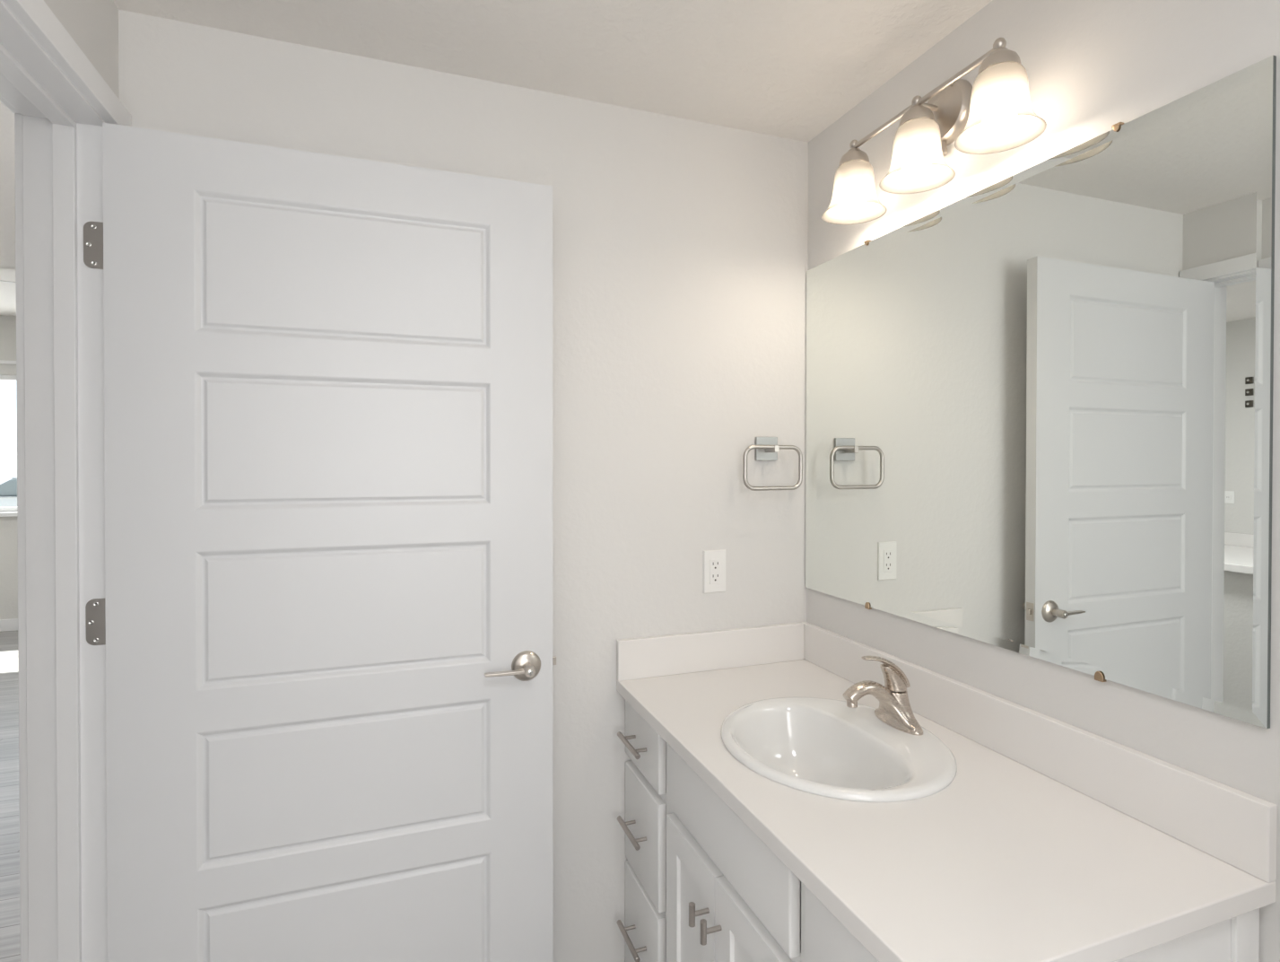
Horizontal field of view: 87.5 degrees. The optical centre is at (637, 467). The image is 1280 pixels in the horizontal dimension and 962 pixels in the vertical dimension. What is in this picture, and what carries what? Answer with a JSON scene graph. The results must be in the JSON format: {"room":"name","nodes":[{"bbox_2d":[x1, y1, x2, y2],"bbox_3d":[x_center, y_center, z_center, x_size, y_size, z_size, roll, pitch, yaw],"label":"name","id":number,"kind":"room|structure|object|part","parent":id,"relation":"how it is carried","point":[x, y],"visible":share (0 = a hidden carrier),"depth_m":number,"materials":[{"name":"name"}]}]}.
{"room":"bathroom","nodes":[
{"label":"bathroom","id":0,"kind":"room"},
{"bbox_2d":[0,265,16,315],"bbox_3d":[-3.785,-1.294,4.548,6.400,0.060,3.320,0,1,-20],"label":"ceiling","id":1,"kind":"structure","parent":0,"point":[7,290],"depth_m":4.83,"materials":[{"name":"white"}]},
{"bbox_2d":[0,279,15,283],"bbox_3d":[-4.481,-1.165,4.009,1.226,0.190,1.196,0,1,-20],"label":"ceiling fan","id":2,"kind":"object","parent":1,"relation":"hanging from","point":[0,280],"visible":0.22,"depth_m":4.23,"materials":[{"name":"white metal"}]},
{"bbox_2d":[0,314,17,618],"bbox_3d":[-4.277,0.047,6.053,6.300,2.650,0.120,0,1,-20],"label":"wall","id":3,"kind":"structure","parent":0,"point":[8,525],"depth_m":5.62,"materials":[{"name":"white paint"}]},
{"bbox_2d":[0,359,17,516],"bbox_3d":[-5.296,-0.243,5.636,2.420,1.305,0.140,0,1,-20],"label":"window","id":4,"kind":"structure","parent":3,"relation":"in","point":[4,510],"depth_m":5.62,"materials":[{"name":"white paint"}]},
{"bbox_3d":[-5.284,-0.882,5.597,2.420,0.025,0.030,0,1,-20],"label":"head trim","id":5,"kind":"part","parent":4,"relation":"part of","materials":[{"name":"white paint"}]},
{"bbox_3d":[-5.285,0.393,5.609,2.420,0.035,0.070,0,1,-20],"label":"sill","id":6,"kind":"part","parent":4,"relation":"part of","materials":[{"name":"white paint"}]},
{"bbox_2d":[0,618,17,631],"bbox_3d":[-5.129,1.325,5.683,4.440,0.100,0.014,0,1,-20],"label":"baseboard","id":7,"kind":"structure","parent":3,"relation":"attached to","point":[5,624],"depth_m":5.62,"materials":[{"name":"white paint"}]},
{"bbox_2d":[0,630,20,961],"bbox_3d":[-2.795,1.441,1.847,6.400,0.060,9.120,0,1,-20],"label":"floor","id":8,"kind":"structure","parent":0,"point":[10,903],"depth_m":2.82,"materials":[{"name":"grey wood"}]},
{"bbox_2d":[617,699,1259,961],"bbox_3d":[0.386,0.997,1.302,0.585,0.844,1.068,0,1,-20],"label":"vanity cabinet","id":9,"kind":"object","parent":8,"relation":"on","point":[701,885],"visible":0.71,"depth_m":1.25,"materials":[{"name":"white paint"}]},
{"bbox_3d":[-0.023,1.128,1.595,0.012,0.012,0.137,0,1,-20],"label":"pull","id":10,"kind":"part","parent":9,"relation":"part of","materials":[{"name":"silver metal"}]},
{"bbox_3d":[-0.023,0.869,1.592,0.012,0.012,0.137,0,1,-20],"label":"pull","id":11,"kind":"part","parent":9,"relation":"part of","materials":[{"name":"silver metal"}]},
{"bbox_3d":[-0.023,0.660,1.590,0.012,0.012,0.137,0,1,-20],"label":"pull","id":12,"kind":"part","parent":9,"relation":"part of","materials":[{"name":"silver metal"}]},
{"bbox_3d":[0.015,1.160,1.612,0.019,0.296,0.232,0,1,-20],"label":"drawer","id":13,"kind":"part","parent":9,"relation":"part of","materials":[{"name":"white paint"}]},
{"bbox_3d":[0.015,0.877,1.610,0.019,0.244,0.232,0,1,-20],"label":"drawer","id":14,"kind":"part","parent":9,"relation":"part of","materials":[{"name":"white paint"}]},
{"bbox_3d":[0.015,0.656,1.608,0.019,0.152,0.232,0,1,-20],"label":"drawer","id":15,"kind":"part","parent":9,"relation":"part of","materials":[{"name":"white paint"}]},
{"bbox_3d":[0.101,0.833,1.245,0.012,0.041,0.012,0,1,-20],"label":"knob","id":16,"kind":"part","parent":9,"relation":"part of","materials":[{"name":"silver metal"}]},
{"bbox_3d":[0.111,1.032,1.348,0.019,0.556,0.232,0,1,-20],"label":"door","id":17,"kind":"part","parent":9,"relation":"part of","materials":[{"name":"white paint"}]},
{"bbox_3d":[0.118,0.834,1.199,0.012,0.041,0.012,0,1,-20],"label":"knob","id":18,"kind":"part","parent":9,"relation":"part of","materials":[{"name":"silver metal"}]},
{"bbox_3d":[0.175,0.952,1.229,0.019,0.754,1.061,0,1,-20],"label":"frame","id":19,"kind":"part","parent":9,"relation":"part of","materials":[{"name":"white paint"}]},
{"bbox_3d":[0.193,1.034,1.121,0.019,0.556,0.244,0,1,-20],"label":"door","id":20,"kind":"part","parent":9,"relation":"part of","materials":[{"name":"white paint"}]},
{"bbox_3d":[0.292,0.663,0.846,0.019,0.152,0.257,0,1,-20],"label":"drawer","id":21,"kind":"part","parent":9,"relation":"part of","materials":[{"name":"white paint"}]},
{"bbox_2d":[616,621,1277,961],"bbox_3d":[0.398,0.509,1.298,0.570,0.131,1.080,0,1,-20],"label":"countertop","id":22,"kind":"structure","parent":9,"relation":"on","point":[1050,839],"depth_m":0.99,"materials":[{"name":"white"}]},
{"bbox_2d":[720,696,957,801],"bbox_3d":[0.384,0.610,1.323,0.427,0.156,0.469,0,1,-20],"label":"sink","id":23,"kind":"object","parent":22,"relation":"in","point":[822,746],"visible":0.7,"depth_m":1.38,"materials":[{"name":"white ceramic"}]},
{"bbox_2d":[842,655,922,735],"bbox_3d":[0.492,0.460,1.371,0.158,0.151,0.127,0,1,-20],"label":"faucet","id":24,"kind":"object","parent":23,"relation":"on","point":[894,709],"visible":1,"depth_m":1.36,"materials":[{"name":"silver metal"}]},
{"bbox_3d":[0.511,0.422,1.377,0.107,0.074,0.044,0,1,-20],"label":"handle","id":25,"kind":"part","parent":24,"relation":"part of","materials":[{"name":"silver metal"}]},
{"bbox_2d":[43,0,118,97],"bbox_3d":[-0.500,0.266,-0.318,0.125,2.333,3.500,0,1,-20],"label":"wall","id":26,"kind":"structure","parent":0,"point":[92,24],"depth_m":1.24,"materials":[{"name":"white paint"}]},
{"bbox_2d":[0,0,130,961],"bbox_3d":[-0.927,0.359,0.860,0.165,2.125,1.031,0,1,-20],"label":"door frame","id":27,"kind":"structure","parent":26,"relation":"attached to","point":[59,101],"depth_m":1.25,"materials":[{"name":"white paint"}]},
{"bbox_3d":[-0.996,-0.677,0.828,0.018,0.053,1.027,0,1,-20],"label":"head casing","id":28,"kind":"part","parent":27,"relation":"part of","materials":[{"name":"white paint"}]},
{"bbox_3d":[-1.156,0.382,1.278,0.016,2.072,0.070,0,1,-20],"label":"casing","id":29,"kind":"part","parent":27,"relation":"part of","materials":[{"name":"white paint"}]},
{"bbox_3d":[-0.855,-0.678,0.866,0.022,0.051,1.010,0,1,-20],"label":"head casing","id":30,"kind":"part","parent":27,"relation":"part of","materials":[{"name":"white paint"}]},
{"bbox_2d":[83,122,556,961],"bbox_3d":[-0.617,0.379,1.405,0.906,2.043,0.144,0,1,-20],"label":"door","id":31,"kind":"structure","parent":27,"relation":"attached to","point":[324,619],"depth_m":1.38,"materials":[{"name":"white paint"}]},
{"bbox_3d":[-0.287,0.450,1.463,0.093,0.008,0.020,0,1,-20],"label":"lever","id":32,"kind":"part","parent":31,"relation":"part of","materials":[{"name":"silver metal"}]},
{"bbox_3d":[-0.251,0.450,1.511,0.068,0.068,0.014,0,1,-20],"label":"lever handle","id":33,"kind":"part","parent":31,"relation":"part of","materials":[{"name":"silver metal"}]},
{"bbox_2d":[118,9,808,961],"bbox_3d":[-0.308,0.248,1.667,1.845,2.333,0.100,0,1,-20],"label":"wall","id":34,"kind":"structure","parent":0,"point":[680,245],"depth_m":1.70,"materials":[{"name":"white paint"}]},
{"bbox_2d":[703,548,725,592],"bbox_3d":[0.208,0.279,1.798,0.067,0.114,0.008,0,1,-20],"label":"wall outlet","id":35,"kind":"object","parent":34,"relation":"attached to","point":[714,561],"visible":1,"depth_m":1.79,"materials":[{"name":"white plastic"}]},
{"bbox_2d":[709,558,721,583],"bbox_3d":[0.209,0.279,1.796,0.033,0.067,0.003,0,1,-20],"label":"receptacle","id":36,"kind":"object","parent":35,"relation":"attached to","point":[715,564],"depth_m":1.79,"materials":[{"name":"white plastic"}]},
{"bbox_2d":[742,436,802,490],"bbox_3d":[0.358,-0.011,1.822,0.183,0.146,0.060,0,1,-20],"label":"towel ring","id":37,"kind":"object","parent":34,"relation":"attached to","point":[766,448],"visible":1,"depth_m":1.82,"materials":[{"name":"silver metal"}]},
{"bbox_3d":[0.356,-0.052,1.847,0.067,0.065,0.010,0,1,-20],"label":"wall plate","id":38,"kind":"part","parent":37,"relation":"part of","materials":[{"name":"silver metal"}]},
{"bbox_3d":[0.366,-0.051,1.819,0.014,0.019,0.050,0,1,-20],"label":"post","id":39,"kind":"part","parent":37,"relation":"part of","materials":[{"name":"silver metal"}]},
{"bbox_2d":[0,0,992,266],"bbox_3d":[-2.225,-0.938,0.266,6.400,0.060,5.800,0,1,-20],"label":"ceiling","id":40,"kind":"structure","parent":0,"point":[789,69],"depth_m":1.44,"materials":[{"name":"white paint"}]},
{"bbox_2d":[806,0,1279,961],"bbox_3d":[1.127,0.262,0.274,0.100,2.333,3.500,0,1,-20],"label":"wall","id":41,"kind":"structure","parent":0,"point":[1092,66],"depth_m":1.14,"materials":[{"name":"white paint"}]},
{"bbox_2d":[821,37,1046,225],"bbox_3d":[0.583,-0.700,1.381,0.160,0.218,0.546,0,1,-20],"label":"vanity light","id":42,"kind":"object","parent":41,"relation":"attached to","point":[996,114],"visible":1,"depth_m":1.34,"materials":[{"name":"white glass"}]},
{"bbox_3d":[0.507,-0.631,1.568,0.057,0.077,0.057,0,1,-20],"label":"bulb","id":43,"kind":"part","parent":42,"relation":"part of","materials":[{"name":"white glass"}]},
{"bbox_3d":[0.508,-0.653,1.568,0.145,0.116,0.145,0,1,-20],"label":"lamp shade","id":44,"kind":"part","parent":42,"relation":"part of","materials":[{"name":"white glass"}]},
{"bbox_3d":[0.576,-0.629,1.379,0.057,0.077,0.057,0,1,-20],"label":"bulb","id":45,"kind":"part","parent":42,"relation":"part of","materials":[{"name":"white glass"}]},
{"bbox_3d":[0.576,-0.651,1.379,0.145,0.116,0.145,0,1,-20],"label":"lamp shade","id":46,"kind":"part","parent":42,"relation":"part of","materials":[{"name":"white glass"}]},
{"bbox_3d":[0.602,-0.749,1.388,0.048,0.012,0.012,0,1,-20],"label":"arm","id":47,"kind":"part","parent":42,"relation":"part of","materials":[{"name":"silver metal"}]},
{"bbox_3d":[0.645,-0.627,1.191,0.057,0.077,0.057,0,1,-20],"label":"bulb","id":48,"kind":"part","parent":42,"relation":"part of","materials":[{"name":"white glass"}]},
{"bbox_3d":[0.645,-0.649,1.191,0.145,0.116,0.145,0,1,-20],"label":"lamp shade","id":49,"kind":"part","parent":42,"relation":"part of","materials":[{"name":"white glass"}]},
{"bbox_2d":[801,621,1277,882],"bbox_3d":[0.657,0.494,1.392,0.018,0.102,1.080,0,1,-20],"label":"backsplash","id":50,"kind":"structure","parent":41,"relation":"attached to","point":[1234,826],"depth_m":1.11,"materials":[{"name":"white"}]},
{"bbox_2d":[805,54,1276,728],"bbox_3d":[0.661,-0.103,1.391,0.010,0.906,1.068,0,1,-20],"label":"wall mirror","id":51,"kind":"object","parent":41,"relation":"attached to","point":[1039,402],"visible":1,"depth_m":1.14,"materials":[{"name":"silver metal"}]},
{"label":"outside","id":52,"kind":"structure","parent":0,"visible":0},
{"bbox_3d":[-25.335,1.568,43.582,100.000,0.100,84.030,0,1,-20],"label":"ground","id":53,"kind":"structure","parent":52,"visible":0},
{"bbox_2d":[0,476,17,506],"bbox_3d":[-17.350,1.001,19.361,4.526,1.480,1.860,0,1,-20],"label":"parked car","id":54,"kind":"object","parent":53,"relation":"on","point":[8,489],"visible":0.07,"depth_m":18.54,"materials":[{"name":"grey paint"}]},
{"bbox_3d":[-17.037,0.550,19.471,2.942,0.519,1.400,0,1,-20],"label":"cabin glass","id":55,"kind":"part","parent":54,"relation":"part of","materials":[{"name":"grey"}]},
{"bbox_2d":[0,454,17,484],"bbox_3d":[-26.883,0.510,30.290,28.000,2.150,0.070,0,1,-20],"label":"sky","id":56,"kind":"structure","parent":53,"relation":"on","point":[8,463],"depth_m":29.81,"materials":[{"name":"white paint"}]},
{"bbox_2d":[0,446,17,454],"bbox_3d":[-45.164,-0.069,51.262,29.200,3.000,11.200,0,1,-20],"label":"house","id":57,"kind":"structure","parent":53,"relation":"on","point":[4,450],"depth_m":48.52,"materials":[{"name":"white"}]}
]}

